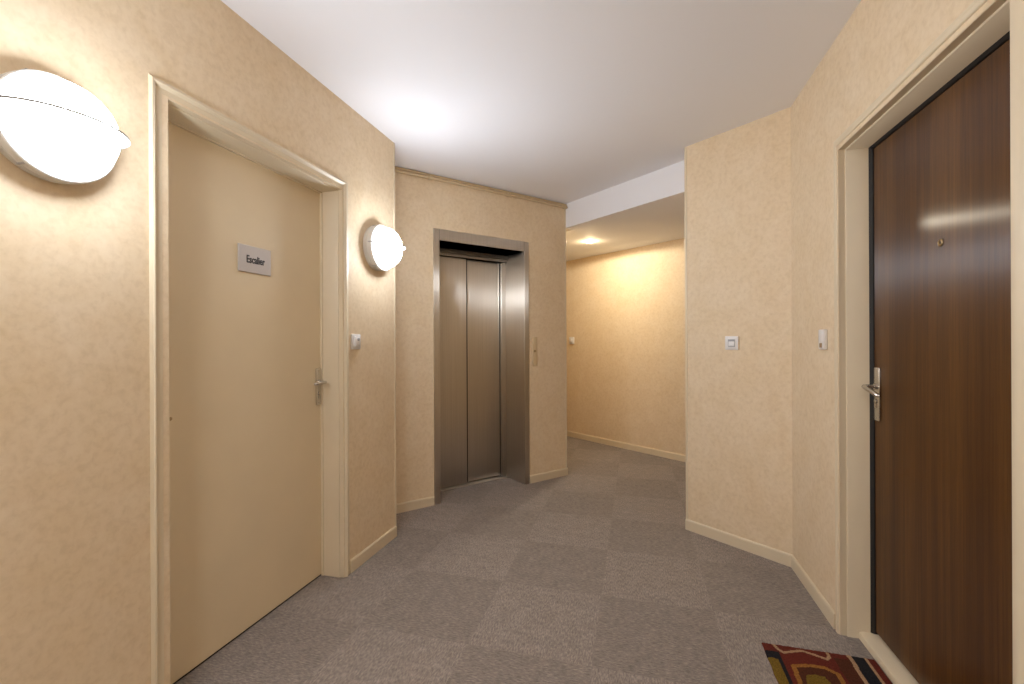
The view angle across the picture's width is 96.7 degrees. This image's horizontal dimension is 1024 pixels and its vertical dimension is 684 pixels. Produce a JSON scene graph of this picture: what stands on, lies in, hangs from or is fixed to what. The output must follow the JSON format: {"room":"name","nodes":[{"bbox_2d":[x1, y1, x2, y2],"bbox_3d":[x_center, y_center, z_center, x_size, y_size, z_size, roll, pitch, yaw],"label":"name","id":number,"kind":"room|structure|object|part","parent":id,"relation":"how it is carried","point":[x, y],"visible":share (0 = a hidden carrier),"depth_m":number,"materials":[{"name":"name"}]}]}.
{"room":"apartment building hallway","nodes":[
{"label":"apartment building hallway","id":0,"kind":"room"},
{"bbox_2d":[0,0,394,683],"bbox_3d":[-1.395,-0.014,0.846,0.180,2.500,4.300,0,0,15],"label":"wall","id":1,"kind":"structure","parent":0,"point":[75,569],"depth_m":1.32,"materials":[{"name":"beige paint"}]},
{"bbox_2d":[0,68,129,184],"bbox_3d":[-1.127,-0.549,1.163,0.176,0.268,0.288,0,0,15],"label":"wall lamp","id":2,"kind":"object","parent":1,"relation":"attached to","point":[52,129],"visible":1,"depth_m":1.11,"materials":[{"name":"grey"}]},
{"bbox_2d":[148,73,349,683],"bbox_3d":[-1.084,0.194,1.952,0.189,2.082,1.030,0,0,15],"label":"door","id":3,"kind":"structure","parent":1,"relation":"in","point":[259,441],"depth_m":1.91,"materials":[{"name":"beige paint"}]},
{"bbox_2d":[238,243,270,275],"bbox_3d":[-1.123,-0.357,1.990,0.008,0.116,0.176,0,0,15],"label":"door sign","id":4,"kind":"object","parent":3,"relation":"attached to","point":[251,259],"visible":1,"depth_m":1.98,"materials":[{"name":"grey plastic"}]},
{"bbox_3d":[-1.013,0.233,2.382,0.009,0.191,0.036,0,0,15],"label":"handle","id":5,"kind":"part","parent":3,"relation":"part of","materials":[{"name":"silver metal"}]},
{"bbox_3d":[-0.993,0.209,2.337,0.055,0.023,0.100,0,0,15],"label":"lever","id":6,"kind":"part","parent":3,"relation":"part of","materials":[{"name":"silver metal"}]},
{"bbox_2d":[351,334,360,348],"bbox_3d":[-0.846,-0.001,2.479,0.024,0.082,0.080,0,0,15],"label":"light switch","id":7,"kind":"object","parent":1,"relation":"attached to","point":[355,338],"visible":1,"depth_m":2.46,"materials":[{"name":"white plastic"}]},
{"bbox_2d":[350,526,396,572],"bbox_3d":[-1.286,1.202,0.868,0.009,0.068,4.197,0,0,15],"label":"baseboard","id":8,"kind":"structure","parent":1,"relation":"attached to","point":[363,556],"depth_m":2.62,"materials":[{"name":"beige wood"}]},
{"bbox_2d":[363,225,405,270],"bbox_3d":[-0.720,-0.552,2.660,0.176,0.268,0.288,0,0,15],"label":"wall lamp","id":9,"kind":"object","parent":1,"relation":"attached to","point":[383,248],"visible":1,"depth_m":2.58,"materials":[{"name":"grey"}]},
{"bbox_2d":[373,227,401,267],"bbox_3d":[-0.705,-0.552,2.656,0.096,0.238,0.238,0,0,15],"label":"diffuser","id":10,"kind":"object","parent":9,"relation":"attached to","point":[387,251],"depth_m":2.59,"materials":[{"name":"white"}]},
{"bbox_2d":[393,142,395,525],"bbox_3d":[-0.754,-0.050,2.895,0.023,2.434,0.015,0,0,15],"label":"trim","id":11,"kind":"structure","parent":1,"relation":"attached to","point":[393,142],"depth_m":2.89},
{"bbox_2d":[395,172,565,503],"bbox_3d":[-0.495,-0.018,3.769,2.127,2.500,0.420,0,0,-35],"label":"wall","id":12,"kind":"structure","parent":0,"point":[422,205],"depth_m":3.54,"materials":[{"name":"beige paint"}]},
{"bbox_2d":[433,228,529,504],"bbox_3d":[-0.323,0.184,3.846,0.899,2.095,0.367,0,0,-35],"label":"elevator","id":13,"kind":"object","parent":12,"relation":"attached to","point":[481,283],"visible":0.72,"depth_m":3.97,"materials":[{"name":"silver metal"}]},
{"bbox_3d":[-0.560,0.240,3.834,0.391,1.960,0.028,0,0,-35],"label":"door panel","id":14,"kind":"part","parent":13,"relation":"part of","materials":[{"name":"silver metal"}]},
{"bbox_3d":[-0.393,-0.748,3.942,0.799,0.059,0.105,0,0,-35],"label":"head rail","id":15,"kind":"part","parent":13,"relation":"part of","materials":[{"name":"silver metal"}]},
{"bbox_3d":[-0.388,1.228,3.947,0.799,0.005,0.097,0,0,-35],"label":"sill","id":16,"kind":"part","parent":13,"relation":"part of","materials":[{"name":"silver metal"}]},
{"bbox_3d":[-0.284,0.239,4.063,0.384,1.960,0.028,0,0,-35],"label":"door panel","id":17,"kind":"part","parent":13,"relation":"part of","materials":[{"name":"silver metal"}]},
{"bbox_3d":[-0.098,0.238,4.168,0.062,1.960,0.064,0,0,-35],"label":"closing post","id":18,"kind":"part","parent":13,"relation":"part of","materials":[{"name":"silver metal"}]},
{"bbox_2d":[396,468,567,513],"bbox_3d":[-0.241,1.197,3.680,1.835,0.068,0.010,0,0,-35],"label":"baseboard","id":19,"kind":"structure","parent":12,"relation":"attached to","point":[428,501],"depth_m":3.42,"materials":[{"name":"beige wood"}]},
{"bbox_2d":[532,337,536,365],"bbox_3d":[0.203,0.084,3.989,0.052,0.256,0.012,0,0,-35],"label":"panel","id":20,"kind":"object","parent":12,"relation":"attached to","point":[534,339],"visible":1,"depth_m":3.98,"materials":[{"name":"beige paint"}]},
{"bbox_2d":[565,209,566,467],"bbox_3d":[0.491,-0.055,4.206,0.015,2.434,0.023,0,0,-35],"label":"trim","id":21,"kind":"structure","parent":12,"relation":"attached to","point":[565,209],"depth_m":4.20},
{"bbox_2d":[175,436,892,683],"bbox_3d":[1.178,1.265,3.039,11.000,0.080,13.000,0,0,15],"label":"floor","id":22,"kind":"structure","parent":0,"point":[594,573],"depth_m":2.15,"materials":[{"name":"grey carpet"}]},
{"bbox_2d":[761,642,891,683],"bbox_3d":[1.119,1.220,1.488,0.395,0.009,0.641,0,0,15],"label":"doormat","id":23,"kind":"object","parent":22,"relation":"on","point":[790,665],"visible":1,"depth_m":1.70,"materials":[{"name":"multicoloured fabric"}]},
{"bbox_2d":[221,0,860,203],"bbox_3d":[1.167,-1.325,3.039,11.000,0.100,13.000,0,0,15],"label":"ceiling","id":24,"kind":"structure","parent":0,"point":[560,101],"depth_m":2.13,"materials":[{"name":"white paint"}]},
{"bbox_2d":[395,166,567,208],"bbox_3d":[-0.209,-1.240,3.693,1.759,0.050,0.038,0,0,-35],"label":"crown molding","id":25,"kind":"structure","parent":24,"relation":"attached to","point":[431,177],"depth_m":3.63,"materials":[{"name":"beige paint"}]},
{"bbox_2d":[566,161,683,229],"bbox_3d":[0.928,-1.164,3.677,0.100,0.220,1.362,0,0,-35],"label":"lintel","id":26,"kind":"object","parent":24,"relation":"attached to","point":[666,184],"visible":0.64,"depth_m":3.60,"materials":[{"name":"white paint"}]},
{"bbox_2d":[566,197,684,261],"bbox_3d":[1.260,-1.081,4.288,1.357,0.050,9.342,0,0,-37],"label":"ceiling","id":27,"kind":"structure","parent":0,"point":[664,222],"depth_m":4.35,"materials":[{"name":"white paint"}]},
{"bbox_2d":[566,238,685,454],"bbox_3d":[0.895,-0.024,5.851,0.151,2.500,6.800,0,0,-38],"label":"wall","id":28,"kind":"structure","parent":0,"point":[625,309],"depth_m":5.17,"materials":[{"name":"beige paint"}]},
{"bbox_2d":[569,337,573,343],"bbox_3d":[0.766,-0.018,5.866,0.034,0.090,0.080,0,0,-38],"label":"light switch","id":29,"kind":"object","parent":28,"relation":"attached to","point":[571,339],"visible":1,"depth_m":5.86,"materials":[{"name":"white plastic"}]},
{"bbox_2d":[567,431,685,461],"bbox_3d":[0.838,1.192,5.801,0.013,0.068,6.400,0,0,-38],"label":"baseboard","id":30,"kind":"structure","parent":28,"relation":"attached to","point":[651,451],"depth_m":5.16,"materials":[{"name":"beige wood"}]},
{"bbox_2d":[687,107,792,554],"bbox_3d":[2.620,-0.031,1.468,0.550,2.500,4.200,0,0,-37],"label":"wall segment","id":31,"kind":"structure","parent":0,"point":[739,275],"depth_m":2.68,"materials":[{"name":"beige paint"}]},
{"bbox_2d":[684,147,687,518],"bbox_3d":[1.147,-0.058,2.981,0.023,2.434,0.016,0,0,-37],"label":"trim","id":32,"kind":"structure","parent":31,"relation":"attached to","point":[685,148],"depth_m":2.97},
{"bbox_2d":[725,336,738,349],"bbox_3d":[1.317,0.006,2.729,0.014,0.082,0.080,0,0,-37],"label":"light switch","id":33,"kind":"object","parent":31,"relation":"attached to","point":[731,342],"visible":1,"depth_m":2.72,"materials":[{"name":"white plastic"}]},
{"bbox_2d":[685,519,791,566],"bbox_3d":[1.329,1.190,2.724,0.010,0.068,0.638,0,0,-37],"label":"baseboard segment","id":34,"kind":"structure","parent":31,"relation":"attached to","point":[784,558],"depth_m":2.69,"materials":[{"name":"beige wood"}]},
{"bbox_2d":[791,0,994,633],"bbox_3d":[1.089,-0.025,0.542,0.180,2.500,3.950,0,0,15],"label":"wall","id":35,"kind":"structure","parent":0,"point":[881,39],"depth_m":2.04,"materials":[{"name":"beige paint"}]},
{"bbox_2d":[791,555,835,628],"bbox_3d":[1.009,1.192,0.591,0.009,0.068,3.900,0,0,15],"label":"baseboard","id":36,"kind":"structure","parent":35,"relation":"attached to","point":[829,613],"depth_m":2.15,"materials":[{"name":"beige wood"}]},
{"bbox_2d":[818,329,826,349],"bbox_3d":[1.393,-0.011,2.040,0.019,0.090,0.060,0,0,15],"label":"doorbell","id":37,"kind":"object","parent":35,"relation":"attached to","point":[822,334],"visible":1,"depth_m":2.02,"materials":[{"name":"white plastic"}]},
{"bbox_2d":[833,0,1023,683],"bbox_3d":[1.319,0.186,1.425,0.172,2.077,1.023,0,0,15],"label":"door","id":38,"kind":"structure","parent":35,"relation":"in","point":[929,230],"depth_m":1.45,"materials":[{"name":"brown wood"}]},
{"bbox_3d":[1.421,0.190,1.782,0.055,0.045,0.132,0,0,15],"label":"lever","id":39,"kind":"part","parent":38,"relation":"part of","materials":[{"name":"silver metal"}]},
{"bbox_3d":[1.466,0.209,1.827,0.009,0.213,0.042,0,0,15],"label":"handle","id":40,"kind":"part","parent":38,"relation":"part of","materials":[{"name":"silver metal"}]},
{"bbox_3d":[1.346,1.209,1.439,0.066,0.031,0.893,0,0,15],"label":"sill","id":41,"kind":"part","parent":38,"relation":"part of","materials":[{"name":"beige wood"}]}
]}

